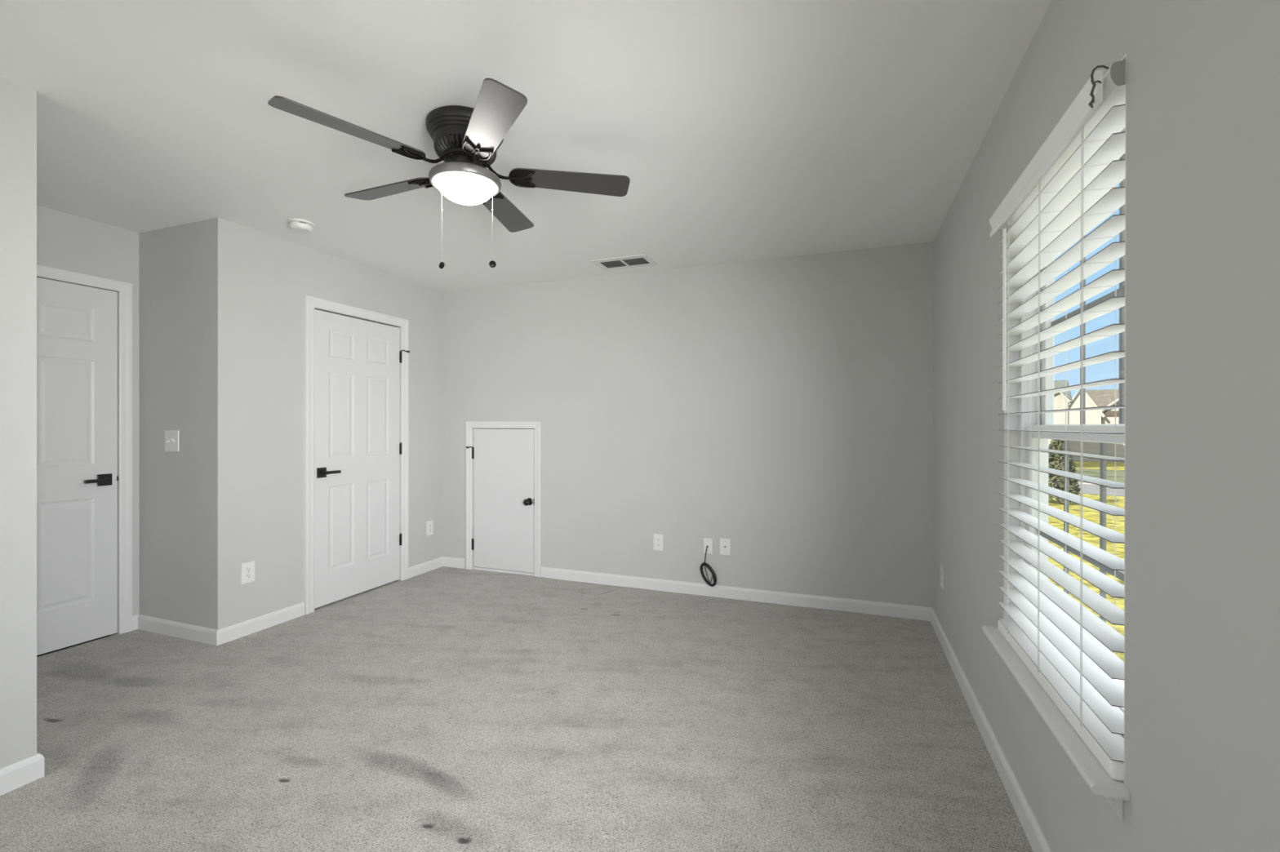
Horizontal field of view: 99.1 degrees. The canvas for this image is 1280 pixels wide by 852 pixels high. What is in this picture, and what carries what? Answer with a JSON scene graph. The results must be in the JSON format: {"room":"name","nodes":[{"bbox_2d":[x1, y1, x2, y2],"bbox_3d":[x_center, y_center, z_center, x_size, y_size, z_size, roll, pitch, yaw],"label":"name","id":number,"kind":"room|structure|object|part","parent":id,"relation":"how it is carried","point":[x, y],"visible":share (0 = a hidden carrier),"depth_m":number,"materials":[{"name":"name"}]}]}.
{"room":"empty bedroom","nodes":[
{"label":"empty bedroom","id":0,"kind":"room"},
{"bbox_2d":[0,75,36,768],"bbox_3d":[-3.461,0.032,0.605,1.540,2.480,3.419,0,0,20],"label":"wall","id":1,"kind":"structure","parent":0,"point":[18,102],"depth_m":1.89,"materials":[{"name":"grey paint"}]},
{"bbox_2d":[0,752,44,795],"bbox_3d":[-3.347,1.209,0.651,1.384,0.085,3.283,0,0,20],"label":"baseboard","id":2,"kind":"structure","parent":1,"relation":"attached to","point":[14,776],"depth_m":1.89,"materials":[{"name":"white paint"}]},
{"bbox_2d":[36,204,138,635],"bbox_3d":[-3.365,0.029,2.853,0.150,2.480,1.160,0,0,20],"label":"wall","id":3,"kind":"structure","parent":0,"point":[64,241],"depth_m":3.21,"materials":[{"name":"grey paint"}]},
{"bbox_2d":[36,264,132,655],"bbox_3d":[-3.264,0.190,2.887,0.092,2.118,0.940,0,0,20],"label":"door","id":4,"kind":"structure","parent":3,"relation":"in","point":[77,477],"depth_m":3.12,"materials":[{"name":"white paint"}]},
{"bbox_3d":[-3.125,0.317,3.149,0.014,0.020,0.122,0,0,20],"label":"lever","id":5,"kind":"part","parent":4,"relation":"part of","materials":[{"name":"black metal"}]},
{"bbox_2d":[138,217,244,630],"bbox_3d":[-2.796,0.029,3.339,0.878,2.480,0.150,0,0,20],"label":"wall","id":6,"kind":"structure","parent":0,"point":[192,275],"depth_m":3.22,"materials":[{"name":"grey paint"}]},
{"bbox_2d":[164,430,178,451],"bbox_3d":[-2.794,0.088,3.248,0.128,0.126,0.020,0,0,20],"label":"light switch","id":7,"kind":"object","parent":6,"relation":"attached to","point":[171,437],"visible":1,"depth_m":3.25,"materials":[{"name":"white plastic"}]},
{"bbox_2d":[132,602,304,645],"bbox_3d":[-2.662,1.207,3.469,0.742,0.085,0.570,0,0,20],"label":"baseboard","id":8,"kind":"structure","parent":6,"relation":"attached to","point":[164,627],"depth_m":3.26,"materials":[{"name":"white paint"}]},
{"bbox_2d":[244,226,443,621],"bbox_3d":[-2.128,0.029,4.088,0.150,2.480,1.719,0,0,20],"label":"wall","id":9,"kind":"structure","parent":0,"point":[279,273],"depth_m":3.53,"materials":[{"name":"grey paint"}]},
{"bbox_2d":[240,560,254,584],"bbox_3d":[-2.349,0.879,3.272,0.008,0.124,0.078,0,0,20],"label":"wall outlet","id":10,"kind":"object","parent":9,"relation":"attached to","point":[247,569],"visible":1,"depth_m":3.27,"materials":[{"name":"white plastic"}]},
{"bbox_2d":[245,566,251,572],"bbox_3d":[-2.347,0.859,3.271,0.003,0.033,0.033,0,0,20],"label":"receptacle","id":11,"kind":"object","parent":10,"relation":"attached to","point":[248,569],"depth_m":3.27,"materials":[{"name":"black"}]},
{"bbox_2d":[245,573,251,578],"bbox_3d":[-2.347,0.898,3.271,0.003,0.033,0.033,0,0,20],"label":"receptacle","id":12,"kind":"object","parent":10,"relation":"attached to","point":[248,575],"depth_m":3.27,"materials":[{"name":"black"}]},
{"bbox_2d":[304,295,409,614],"bbox_3d":[-2.058,0.191,4.039,0.092,2.116,0.910,0,0,20],"label":"door","id":13,"kind":"structure","parent":9,"relation":"in","point":[353,448],"depth_m":3.98,"materials":[{"name":"white paint"}]},
{"bbox_3d":[-2.119,0.319,3.764,0.014,0.020,0.124,0,0,20],"label":"lever","id":14,"kind":"part","parent":13,"relation":"part of","materials":[{"name":"black metal"}]},
{"bbox_2d":[426,520,433,536],"bbox_3d":[-1.813,0.881,4.711,0.008,0.124,0.078,0,0,20],"label":"wall outlet","id":15,"kind":"object","parent":9,"relation":"attached to","point":[429,525],"visible":1,"depth_m":4.71,"materials":[{"name":"white plastic"}]},
{"bbox_2d":[408,556,465,578],"bbox_3d":[-1.718,1.206,4.628,0.246,0.085,0.422,0,0,20],"label":"baseboard","id":16,"kind":"structure","parent":9,"relation":"attached to","point":[455,562],"depth_m":4.77,"materials":[{"name":"white paint"}]},
{"bbox_2d":[0,566,1033,851],"bbox_3d":[-1.352,1.377,1.437,4.915,0.254,6.448,0,0,20],"label":"floor","id":17,"kind":"structure","parent":0,"point":[443,708],"depth_m":2.22,"materials":[{"name":"grey carpet"}]},
{"bbox_2d":[0,0,1051,292],"bbox_3d":[-1.349,-1.287,1.434,4.915,0.200,6.448,0,0,20],"label":"ceiling","id":18,"kind":"structure","parent":0,"point":[740,131],"depth_m":2.08,"materials":[{"name":"white paint"}]},
{"bbox_2d":[287,218,314,233],"bbox_3d":[-1.981,-1.166,3.191,0.136,0.048,0.136,0,0,20],"label":"smoke detector","id":19,"kind":"object","parent":18,"relation":"attached to","point":[300,225],"visible":1,"depth_m":3.15,"materials":[{"name":"white plastic"}]},
{"bbox_2d":[267,77,630,268],"bbox_3d":[-0.716,-0.905,2.185,1.237,0.564,1.260,0,0,20],"label":"ceiling fan","id":20,"kind":"object","parent":18,"relation":"hanging from","point":[468,140],"visible":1,"depth_m":2.06,"materials":[{"name":"black metal"}]},
{"bbox_3d":[-0.974,-1.009,1.863,0.130,0.033,0.484,0,0,44],"label":"fan blade","id":21,"kind":"part","parent":20,"relation":"part of","materials":[{"name":"grey wood"}]},
{"bbox_3d":[-1.058,-1.016,2.338,0.484,0.033,0.130,2,1,26],"label":"fan blade","id":22,"kind":"part","parent":20,"relation":"part of","materials":[{"name":"grey wood"}]},
{"bbox_3d":[-0.784,-0.807,2.159,0.005,0.323,0.005,0,0,43],"label":"pull chain","id":23,"kind":"part","parent":20,"relation":"part of","materials":[{"name":"silver metal"}]},
{"bbox_3d":[-0.784,-0.636,2.159,0.027,0.028,0.017,0,0,43],"label":"pull knob","id":24,"kind":"part","parent":20,"relation":"part of","materials":[{"name":"black metal"}]},
{"bbox_3d":[-0.690,-0.926,2.159,0.220,0.081,0.220,0,0,20],"label":"lamp shade","id":25,"kind":"part","parent":20,"relation":"part of","materials":[{"name":"white glass"}]},
{"bbox_3d":[-0.583,-0.810,2.159,0.005,0.318,0.005,0,0,-2],"label":"pull chain","id":26,"kind":"part","parent":20,"relation":"part of","materials":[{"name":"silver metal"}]},
{"bbox_3d":[-0.583,-0.641,2.159,0.027,0.027,0.016,0,0,0],"label":"pull knob","id":27,"kind":"part","parent":20,"relation":"part of","materials":[{"name":"black metal"}]},
{"bbox_3d":[-0.497,-0.991,1.797,0.130,0.033,0.484,0,2,-28],"label":"fan blade","id":28,"kind":"part","parent":20,"relation":"part of","materials":[{"name":"grey wood"}]},
{"bbox_3d":[-0.633,-1.008,2.565,0.130,0.033,0.484,0,1,8],"label":"fan blade","id":29,"kind":"part","parent":20,"relation":"part of","materials":[{"name":"grey wood"}]},
{"bbox_3d":[-0.286,-0.999,2.230,0.484,0.033,0.130,1,0,-10],"label":"fan blade","id":30,"kind":"part","parent":20,"relation":"part of","materials":[{"name":"grey wood"}]},
{"bbox_2d":[590,253,657,270],"bbox_3d":[-0.115,-1.185,3.960,0.418,0.006,0.253,0,0,20],"label":"ceiling vent","id":31,"kind":"object","parent":18,"relation":"in","point":[638,260],"visible":1,"depth_m":3.95,"materials":[{"name":"white metal"}]},
{"bbox_2d":[442,241,933,607],"bbox_3d":[0.019,0.031,4.286,4.037,2.480,0.150,0,0,20],"label":"wall","id":32,"kind":"structure","parent":0,"point":[781,409],"depth_m":3.98,"materials":[{"name":"grey paint"}]},
{"bbox_2d":[465,421,541,577],"bbox_3d":[-1.163,0.610,4.660,0.742,1.299,0.154,0,0,20],"label":"door","id":33,"kind":"structure","parent":32,"relation":"in","point":[507,539],"depth_m":4.64,"materials":[{"name":"white paint"}]},
{"bbox_3d":[-0.934,0.632,4.528,0.062,0.062,0.066,0,0,20],"label":"knob","id":34,"kind":"part","parent":33,"relation":"part of","materials":[{"name":"black metal"}]},
{"bbox_2d":[653,533,663,551],"bbox_3d":[0.140,0.886,4.157,0.078,0.124,0.008,0,0,20],"label":"wall outlet","id":35,"kind":"object","parent":32,"relation":"attached to","point":[658,539],"visible":1,"depth_m":4.15,"materials":[{"name":"white plastic"}]},
{"bbox_2d":[703,537,712,554],"bbox_3d":[0.501,0.884,4.021,0.068,0.112,0.010,0,0,20],"label":"cable plate","id":36,"kind":"object","parent":32,"relation":"attached to","point":[707,542],"visible":1,"depth_m":4.02,"materials":[{"name":"white plastic"}]},
{"bbox_2d":[700,546,716,586],"bbox_3d":[0.502,1.029,3.997,0.118,0.288,0.044,0,0,20],"label":"cable","id":37,"kind":"object","parent":36,"relation":"hanging from","point":[704,564],"visible":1,"depth_m":3.99,"materials":[{"name":"black plastic"}]},
{"bbox_2d":[720,537,730,555],"bbox_3d":[0.621,0.881,3.978,0.077,0.122,0.008,0,0,20],"label":"cable plate","id":38,"kind":"object","parent":32,"relation":"attached to","point":[725,544],"visible":1,"depth_m":3.98,"materials":[{"name":"white plastic"}]},
{"bbox_2d":[540,566,932,621],"bbox_3d":[0.531,1.210,4.009,2.881,0.085,0.014,0,0,20],"label":"baseboard","id":39,"kind":"structure","parent":32,"relation":"attached to","point":[898,611],"depth_m":3.92,"materials":[{"name":"white paint"}]},
{"bbox_2d":[932,0,1279,851],"bbox_3d":[0.870,0.037,0.609,0.124,2.480,6.448,0,0,20],"label":"wall","id":40,"kind":"structure","parent":0,"point":[1202,535],"depth_m":0.95,"materials":[{"name":"grey paint"}]},
{"bbox_2d":[940,564,943,589],"bbox_3d":[1.748,0.875,3.161,0.008,0.124,0.078,0,0,20],"label":"wall outlet","id":41,"kind":"object","parent":40,"relation":"attached to","point":[941,566],"visible":1,"depth_m":3.14,"materials":[{"name":"white plastic"}]},
{"bbox_2d":[930,608,1052,851],"bbox_3d":[0.801,1.214,0.628,0.014,0.085,6.134,0,0,20],"label":"baseboard","id":42,"kind":"structure","parent":40,"relation":"attached to","point":[1037,842],"depth_m":2.00,"materials":[{"name":"white paint"}]},
{"bbox_2d":[982,53,1129,820],"bbox_3d":[1.179,0.024,1.529,0.187,1.575,0.948,0,0,20],"label":"window","id":43,"kind":"structure","parent":40,"relation":"in","point":[1099,781],"depth_m":1.69,"materials":[{"name":"white plastic"}]},
{"bbox_3d":[1.143,0.744,1.542,0.113,0.019,0.948,0,0,20],"label":"sill","id":44,"kind":"part","parent":43,"relation":"part of","materials":[{"name":"white paint"}]},
{"bbox_2d":[989,59,1125,781],"bbox_3d":[1.141,-0.009,1.540,0.104,1.486,0.892,0,0,20],"label":"window blind","id":45,"kind":"object","parent":43,"relation":"attached to","point":[1067,189],"visible":0.96,"depth_m":1.39,"materials":[{"name":"white plastic"}]},
{"bbox_3d":[1.268,-0.003,1.824,0.065,1.406,0.010,0,0,20],"label":"ladder cord","id":46,"kind":"part","parent":45,"relation":"part of","materials":[{"name":"white fabric"}]},
{"bbox_3d":[1.160,-0.003,1.535,0.065,1.406,0.010,0,0,20],"label":"ladder cord","id":47,"kind":"part","parent":45,"relation":"part of","materials":[{"name":"white fabric"}]},
{"bbox_3d":[1.158,0.713,1.535,0.060,0.041,0.889,0,0,20],"label":"rail","id":48,"kind":"part","parent":45,"relation":"part of","materials":[{"name":"white"}]},
{"bbox_3d":[1.057,-0.003,1.258,0.065,1.406,0.010,0,0,20],"label":"ladder cord","id":49,"kind":"part","parent":45,"relation":"part of","materials":[{"name":"white fabric"}]},
{"bbox_3d":[1.229,-0.005,1.509,0.080,1.518,0.901,0,0,20],"label":"frame","id":50,"kind":"part","parent":43,"relation":"part of","materials":[{"name":"white plastic"}]},
{"bbox_3d":[1.217,0.353,1.513,0.026,0.711,0.827,0,0,20],"label":"sash","id":51,"kind":"part","parent":43,"relation":"part of","materials":[{"name":"white plastic"}]},
{"bbox_3d":[1.254,-0.348,1.499,0.026,0.759,0.827,0,0,20],"label":"sash","id":52,"kind":"part","parent":43,"relation":"part of","materials":[{"name":"white plastic"}]},
{"label":"outside","id":53,"kind":"structure","parent":0,"visible":0},
{"bbox_2d":[1115,679,1124,687],"bbox_3d":[4.608,4.330,5.598,173.527,0.250,68.821,0,0,20],"label":"driveway","id":54,"kind":"structure","parent":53,"point":[1120,682],"depth_m":8.97,"materials":[{"name":"concrete"}]},
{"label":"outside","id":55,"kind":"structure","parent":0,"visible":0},
{"bbox_2d":[1048,461,1124,662],"bbox_3d":[191.059,4.581,126.276,570.000,0.500,670.000,0,0,20],"label":"lawn","id":56,"kind":"structure","parent":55,"point":[1091,515],"depth_m":22.64,"materials":[{"name":"yellow plant"}]},
{"bbox_2d":[1048,379,1073,466],"bbox_3d":[43.290,-0.394,60.725,7.500,9.256,9.219,0,0,40],"label":"house","id":57,"kind":"structure","parent":56,"relation":"on","point":[1059,397],"depth_m":55.67,"materials":[{"name":"beige"}]},
{"bbox_2d":[1048,439,1080,503],"bbox_3d":[23.168,2.370,30.159,2.132,3.854,2.189,0,0,20],"label":"shrub","id":58,"kind":"object","parent":56,"relation":"on","point":[1057,445],"visible":0.52,"depth_m":29.79,"materials":[{"name":"green plant"}]},
{"bbox_3d":[23.137,2.623,30.175,0.166,3.350,0.166,0,0,-2],"label":"stem","id":59,"kind":"part","parent":58,"relation":"part of","materials":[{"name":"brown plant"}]},
{"bbox_2d":[1069,389,1124,462],"bbox_3d":[59.959,-0.201,67.533,15.008,8.894,12.852,0,0,20],"label":"house","id":60,"kind":"structure","parent":56,"relation":"on","point":[1100,397],"depth_m":64.90,"materials":[{"name":"beige"}]},
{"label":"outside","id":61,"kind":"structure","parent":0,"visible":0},
{"bbox_2d":[1048,483,1124,496],"bbox_3d":[30.222,4.333,36.646,172.381,0.230,65.514,0,0,20],"label":"road","id":62,"kind":"structure","parent":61,"point":[1086,489],"depth_m":35.49,"materials":[{"name":"grey asphalt"}]},
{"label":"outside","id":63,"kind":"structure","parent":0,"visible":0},
{"bbox_2d":[1048,467,1124,484],"bbox_3d":[38.495,4.321,46.675,175.654,0.250,74.963,0,0,20],"label":"lawn","id":64,"kind":"structure","parent":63,"point":[1110,474],"depth_m":47.18,"materials":[{"name":"green plant"}]}
]}

